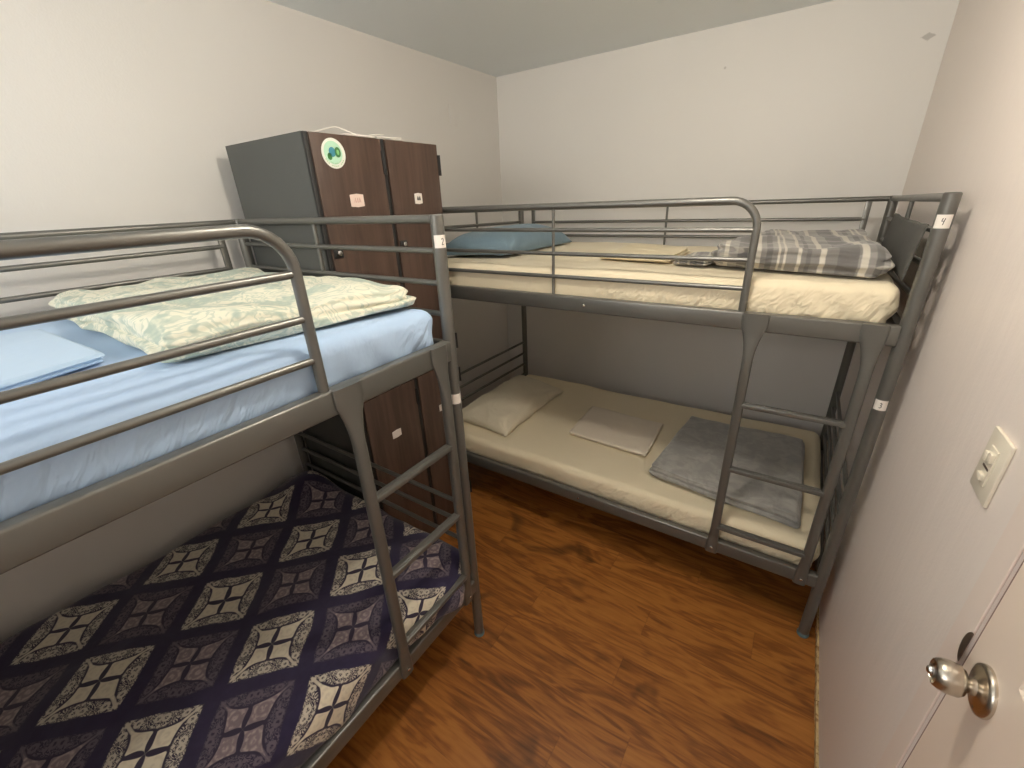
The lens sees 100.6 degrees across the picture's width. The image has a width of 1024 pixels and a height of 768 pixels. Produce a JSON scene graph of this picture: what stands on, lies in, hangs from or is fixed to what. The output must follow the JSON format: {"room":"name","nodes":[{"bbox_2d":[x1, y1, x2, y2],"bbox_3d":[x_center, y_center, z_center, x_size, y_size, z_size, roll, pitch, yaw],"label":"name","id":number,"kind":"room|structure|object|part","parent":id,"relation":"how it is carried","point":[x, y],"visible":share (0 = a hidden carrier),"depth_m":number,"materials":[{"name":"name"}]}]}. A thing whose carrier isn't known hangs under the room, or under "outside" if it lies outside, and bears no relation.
{"room":"dormitory","nodes":[
{"label":"dormitory","id":0,"kind":"room"},
{"bbox_2d":[0,0,509,642],"bbox_3d":[-1.282,-0.257,1.870,0.100,2.488,4.500,13,28,31],"label":"wall","id":1,"kind":"structure","parent":0,"point":[113,112],"depth_m":1.62,"materials":[{"name":"paint"}]},
{"bbox_2d":[267,0,834,76],"bbox_3d":[-0.300,-1.208,0.713,2.578,0.100,4.500,13,28,31],"label":"ceiling","id":2,"kind":"structure","parent":0,"point":[496,38],"depth_m":2.08,"materials":[{"name":"paint"}]},
{"bbox_2d":[326,462,815,767],"bbox_3d":[-0.196,1.162,1.746,2.578,0.100,4.500,13,28,31],"label":"floor","id":3,"kind":"structure","parent":0,"point":[608,640],"depth_m":1.69,"materials":[{"name":"brown wood"}]},
{"bbox_2d":[0,214,483,767],"bbox_3d":[-1.166,0.554,1.008,1.136,1.681,2.043,13,28,31],"label":"bunk bed","id":4,"kind":"object","parent":3,"relation":"on","point":[26,536],"visible":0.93,"depth_m":0.94,"materials":[{"name":"grey metal"}]},
{"bbox_3d":[-0.862,0.124,0.315,0.024,0.366,1.569,13,28,31],"label":"guard rail","id":5,"kind":"part","parent":4,"relation":"part of","materials":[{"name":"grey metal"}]},
{"bbox_2d":[0,308,432,521],"bbox_3d":[-1.185,0.086,0.809,1.052,0.147,1.948,13,28,31],"label":"mattress","id":6,"kind":"object","parent":4,"relation":"on","point":[351,348],"visible":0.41,"depth_m":0.79,"materials":[{"name":"blue fabric"}]},
{"bbox_2d":[0,329,104,391],"bbox_3d":[-1.103,-0.042,0.887,0.584,0.022,0.302,13,28,31],"label":"pillow","id":7,"kind":"object","parent":6,"relation":"on","point":[28,357],"visible":0.98,"depth_m":0.88,"materials":[{"name":"blue fabric"}]},
{"bbox_2d":[48,267,415,362],"bbox_3d":[-0.854,-0.260,1.275,0.998,0.092,0.649,13,28,31],"label":"duvet","id":8,"kind":"object","parent":6,"relation":"on","point":[162,326],"visible":0.8,"depth_m":1.08,"materials":[{"name":"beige fabric"}]},
{"bbox_3d":[-0.739,0.246,0.554,0.032,0.063,1.976,13,28,31],"label":"rail","id":9,"kind":"part","parent":4,"relation":"part of","materials":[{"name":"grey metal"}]},
{"bbox_3d":[-1.073,0.098,2.048,0.038,1.667,0.038,13,28,31],"label":"post","id":10,"kind":"part","parent":4,"relation":"part of","materials":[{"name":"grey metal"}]},
{"bbox_3d":[-0.699,1.149,0.947,0.032,0.060,1.976,13,28,31],"label":"rail","id":11,"kind":"part","parent":4,"relation":"part of","materials":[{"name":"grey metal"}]},
{"bbox_3d":[-0.641,-0.207,1.592,1.054,0.055,0.024,13,28,31],"label":"rail","id":12,"kind":"part","parent":4,"relation":"part of","materials":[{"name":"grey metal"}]},
{"bbox_3d":[-0.173,0.301,1.490,0.038,1.667,0.038,13,28,31],"label":"post","id":13,"kind":"part","parent":4,"relation":"part of","materials":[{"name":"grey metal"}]},
{"bbox_2d":[225,131,436,533],"bbox_3d":[-0.749,-0.033,1.997,0.536,1.932,0.321,13,28,31],"label":"locker","id":14,"kind":"object","parent":3,"relation":"on","point":[298,174],"visible":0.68,"depth_m":1.62,"materials":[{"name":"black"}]},
{"bbox_2d":[311,126,354,133],"bbox_3d":[-0.711,-0.918,1.565,0.263,0.028,0.198,13,28,31],"label":"cable","id":15,"kind":"object","parent":14,"relation":"on","point":[331,126],"visible":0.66,"depth_m":1.50,"materials":[{"name":"white plastic"}]},
{"bbox_3d":[-0.566,-0.428,1.684,0.016,0.967,0.294,13,28,31],"label":"door","id":16,"kind":"part","parent":14,"relation":"part of","materials":[{"name":"brown wood"}]},
{"bbox_2d":[339,133,372,137],"bbox_3d":[-0.596,-0.916,1.576,0.101,0.008,0.126,13,28,31],"label":"folded paper","id":17,"kind":"object","parent":14,"relation":"on","point":[348,134],"visible":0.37,"depth_m":1.54,"materials":[{"name":"white paper"}]},
{"bbox_3d":[-0.528,0.442,2.063,0.016,0.902,0.294,13,28,31],"label":"door","id":18,"kind":"part","parent":14,"relation":"part of","materials":[{"name":"brown wood"}]},
{"bbox_2d":[379,139,471,524],"bbox_3d":[-0.576,-0.144,2.235,0.536,1.932,0.316,13,28,31],"label":"locker","id":19,"kind":"object","parent":3,"relation":"on","point":[412,180],"visible":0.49,"depth_m":1.87,"materials":[{"name":"black wood"}]},
{"bbox_2d":[369,134,404,140],"bbox_3d":[-0.498,-0.982,1.702,0.062,0.022,0.195,13,28,31],"label":"coiled cable","id":20,"kind":"object","parent":19,"relation":"on","point":[377,137],"visible":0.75,"depth_m":1.67,"materials":[{"name":"white plastic"}]},
{"bbox_3d":[-0.393,-0.540,1.923,0.016,0.967,0.287,13,28,31],"label":"door","id":21,"kind":"part","parent":19,"relation":"part of","materials":[{"name":"brown wood"}]},
{"bbox_3d":[-0.354,0.331,2.302,0.016,0.902,0.287,13,28,31],"label":"door","id":22,"kind":"part","parent":19,"relation":"part of","materials":[{"name":"brown wood"}]},
{"bbox_2d":[442,192,962,638],"bbox_3d":[0.628,-0.109,2.348,2.043,1.681,1.136,13,28,31],"label":"bunk bed","id":23,"kind":"object","parent":3,"relation":"on","point":[897,332],"visible":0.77,"depth_m":1.60,"materials":[{"name":"grey metal"}]},
{"bbox_3d":[0.094,-0.478,3.284,0.038,1.641,0.038,13,28,31],"label":"post","id":24,"kind":"part","parent":23,"relation":"part of","materials":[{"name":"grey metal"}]},
{"bbox_3d":[0.138,-0.562,1.789,1.569,0.366,0.024,13,28,31],"label":"guard rail","id":25,"kind":"part","parent":23,"relation":"part of","materials":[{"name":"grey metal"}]},
{"bbox_2d":[463,374,820,566],"bbox_3d":[0.658,0.328,2.537,1.949,0.149,1.051,13,28,31],"label":"mattress","id":26,"kind":"object","parent":23,"relation":"on","point":[543,445],"visible":0.52,"depth_m":2.26,"materials":[{"name":"beige fabric"}]},
{"bbox_2d":[462,375,563,436],"bbox_3d":[0.011,0.086,2.862,0.437,0.101,0.818,13,28,31],"label":"pillow","id":27,"kind":"object","parent":26,"relation":"on","point":[504,408],"visible":0.98,"depth_m":2.70,"materials":[{"name":"beige fabric"}]},
{"bbox_2d":[569,406,662,456],"bbox_3d":[0.610,0.262,2.489,0.473,0.024,0.401,13,28,31],"label":"sheet","id":28,"kind":"object","parent":26,"relation":"on","point":[631,434],"visible":1,"depth_m":2.46,"materials":[{"name":"beige fabric"}]},
{"bbox_2d":[649,416,804,528],"bbox_3d":[1.082,0.375,2.120,0.632,0.074,0.724,13,28,31],"label":"blanket","id":29,"kind":"object","parent":26,"relation":"on","point":[693,459],"visible":0.91,"depth_m":2.03,"materials":[{"name":"grey fabric"}]},
{"bbox_3d":[0.357,0.574,2.159,1.976,0.060,0.032,13,28,31],"label":"rail","id":30,"kind":"part","parent":23,"relation":"part of","materials":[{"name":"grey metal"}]},
{"bbox_2d":[447,242,899,322],"bbox_3d":[0.619,-0.580,2.142,1.943,0.156,1.054,13,28,31],"label":"mattress","id":31,"kind":"object","parent":23,"relation":"on","point":[876,299],"visible":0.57,"depth_m":1.59,"materials":[{"name":"beige fabric"}]},
{"bbox_2d":[446,224,571,255],"bbox_3d":[-0.011,-0.855,2.478,0.430,0.134,0.841,13,28,31],"label":"pillow","id":32,"kind":"object","parent":31,"relation":"on","point":[524,241],"visible":0.69,"depth_m":2.28,"materials":[{"name":"blue fabric"}]},
{"bbox_2d":[600,244,689,262],"bbox_3d":[0.638,-0.626,2.020,0.337,0.027,0.466,13,28,31],"label":"sheet","id":33,"kind":"object","parent":31,"relation":"on","point":[633,248],"visible":0.72,"depth_m":1.99,"materials":[{"name":"beige fabric"}]},
{"bbox_2d":[673,252,714,265],"bbox_3d":[0.815,-0.538,1.801,0.344,0.026,0.166,-23,31,-38],"label":"scarf","id":34,"kind":"object","parent":31,"relation":"on","point":[682,262],"visible":0.52,"depth_m":1.71,"materials":[{"name":"grey fabric"}]},
{"bbox_2d":[711,229,894,277],"bbox_3d":[1.147,-0.556,1.717,0.537,0.096,0.862,13,28,31],"label":"pillow","id":35,"kind":"object","parent":31,"relation":"on","point":[850,252],"visible":0.9,"depth_m":1.47,"materials":[{"name":"grey fabric"}]},
{"bbox_2d":[881,213,928,282],"bbox_3d":[1.315,-0.484,1.454,0.028,0.160,0.684,13,28,31],"label":"pillow","id":36,"kind":"object","parent":31,"relation":"on","point":[902,238],"visible":0.84,"depth_m":1.30,"materials":[{"name":"grey fabric"}]},
{"bbox_3d":[0.317,-0.329,1.766,1.976,0.063,0.032,13,28,31],"label":"rail","id":37,"kind":"part","parent":23,"relation":"part of","materials":[{"name":"grey metal"}]},
{"bbox_3d":[1.489,0.587,2.058,0.024,0.052,1.054,13,28,31],"label":"rail","id":38,"kind":"part","parent":23,"relation":"part of","materials":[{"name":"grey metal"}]},
{"bbox_3d":[1.764,-0.101,2.250,0.038,1.641,0.038,13,28,31],"label":"post","id":39,"kind":"part","parent":23,"relation":"part of","materials":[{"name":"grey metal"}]},
{"bbox_3d":[1.171,0.269,1.429,0.038,1.667,0.038,13,28,31],"label":"post","id":40,"kind":"part","parent":23,"relation":"part of","materials":[{"name":"grey metal"}]},
{"bbox_3d":[1.450,-0.316,1.665,0.024,0.055,1.054,13,28,31],"label":"rail","id":41,"kind":"part","parent":23,"relation":"part of","materials":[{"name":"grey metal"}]},
{"bbox_2d":[496,0,959,457],"bbox_3d":[0.960,-0.802,2.894,2.378,2.488,0.100,13,28,31],"label":"wall","id":42,"kind":"structure","parent":0,"point":[831,99],"depth_m":2.50,"materials":[{"name":"paint"}]},
{"bbox_2d":[819,0,1023,767],"bbox_3d":[0.786,0.211,0.588,0.100,2.488,4.500,13,28,31],"label":"wall","id":43,"kind":"structure","parent":0,"point":[918,538],"depth_m":1.07,"materials":[{"name":"paint"}]},
{"bbox_2d":[814,606,818,767],"bbox_3d":[1.390,0.940,1.934,0.009,0.028,2.090,13,28,31],"label":"trim","id":44,"kind":"structure","parent":43,"relation":"attached to","point":[816,692],"depth_m":1.52,"materials":[{"name":"beige wood"}]},
{"bbox_2d":[876,495,1023,767],"bbox_3d":[0.509,0.530,0.358,0.004,2.108,0.948,13,28,31],"label":"trim","id":45,"kind":"structure","parent":43,"relation":"attached to","point":[1009,548],"depth_m":0.70,"materials":[{"name":"beige paint"}]},
{"bbox_2d":[902,560,1023,767],"bbox_3d":[0.556,0.571,0.344,0.096,2.040,0.828,13,28,31],"label":"trim","id":46,"kind":"structure","parent":43,"relation":"attached to","point":[1023,560],"depth_m":0.68,"materials":[{"name":"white paint"}]},
{"bbox_2d":[903,563,1023,767],"bbox_3d":[0.502,0.556,0.376,0.101,2.030,0.812,13,28,31],"label":"door","id":47,"kind":"structure","parent":43,"relation":"in","point":[978,722],"depth_m":0.62,"materials":[{"name":"beige paint"}]},
{"bbox_3d":[0.671,0.447,0.639,0.058,0.076,0.076,13,28,31],"label":"knob","id":48,"kind":"part","parent":47,"relation":"part of","materials":[{"name":"silver metal"}]},
{"bbox_3d":[0.592,0.198,0.370,0.005,0.540,0.235,13,28,31],"label":"panel","id":49,"kind":"part","parent":47,"relation":"part of","materials":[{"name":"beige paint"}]},
{"bbox_2d":[957,632,973,660],"bbox_3d":[0.738,0.423,0.693,0.002,0.064,0.019,13,28,31],"label":"strike plate","id":50,"kind":"object","parent":43,"relation":"attached to","point":[967,638],"visible":1,"depth_m":0.69,"materials":[{"name":"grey metal"}]},
{"bbox_2d":[970,426,1016,507],"bbox_3d":[0.825,0.142,0.737,0.014,0.120,0.086,13,28,31],"label":"light switch","id":51,"kind":"object","parent":43,"relation":"attached to","point":[999,451],"visible":1,"depth_m":0.72,"materials":[{"name":"beige plastic"}]},
{"bbox_3d":[-1.145,1.009,1.215,1.039,0.096,1.944,13,28,31],"label":"mattress","id":52,"kind":"object","parent":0,"visible":0},
{"bbox_2d":[0,471,464,767],"bbox_3d":[-1.118,0.922,1.177,1.134,0.243,1.965,13,28,31],"label":"comforter","id":53,"kind":"object","parent":52,"relation":"on","point":[254,640],"visible":0.94,"depth_m":1.31,"materials":[{"name":"purple fabric"}]}
]}

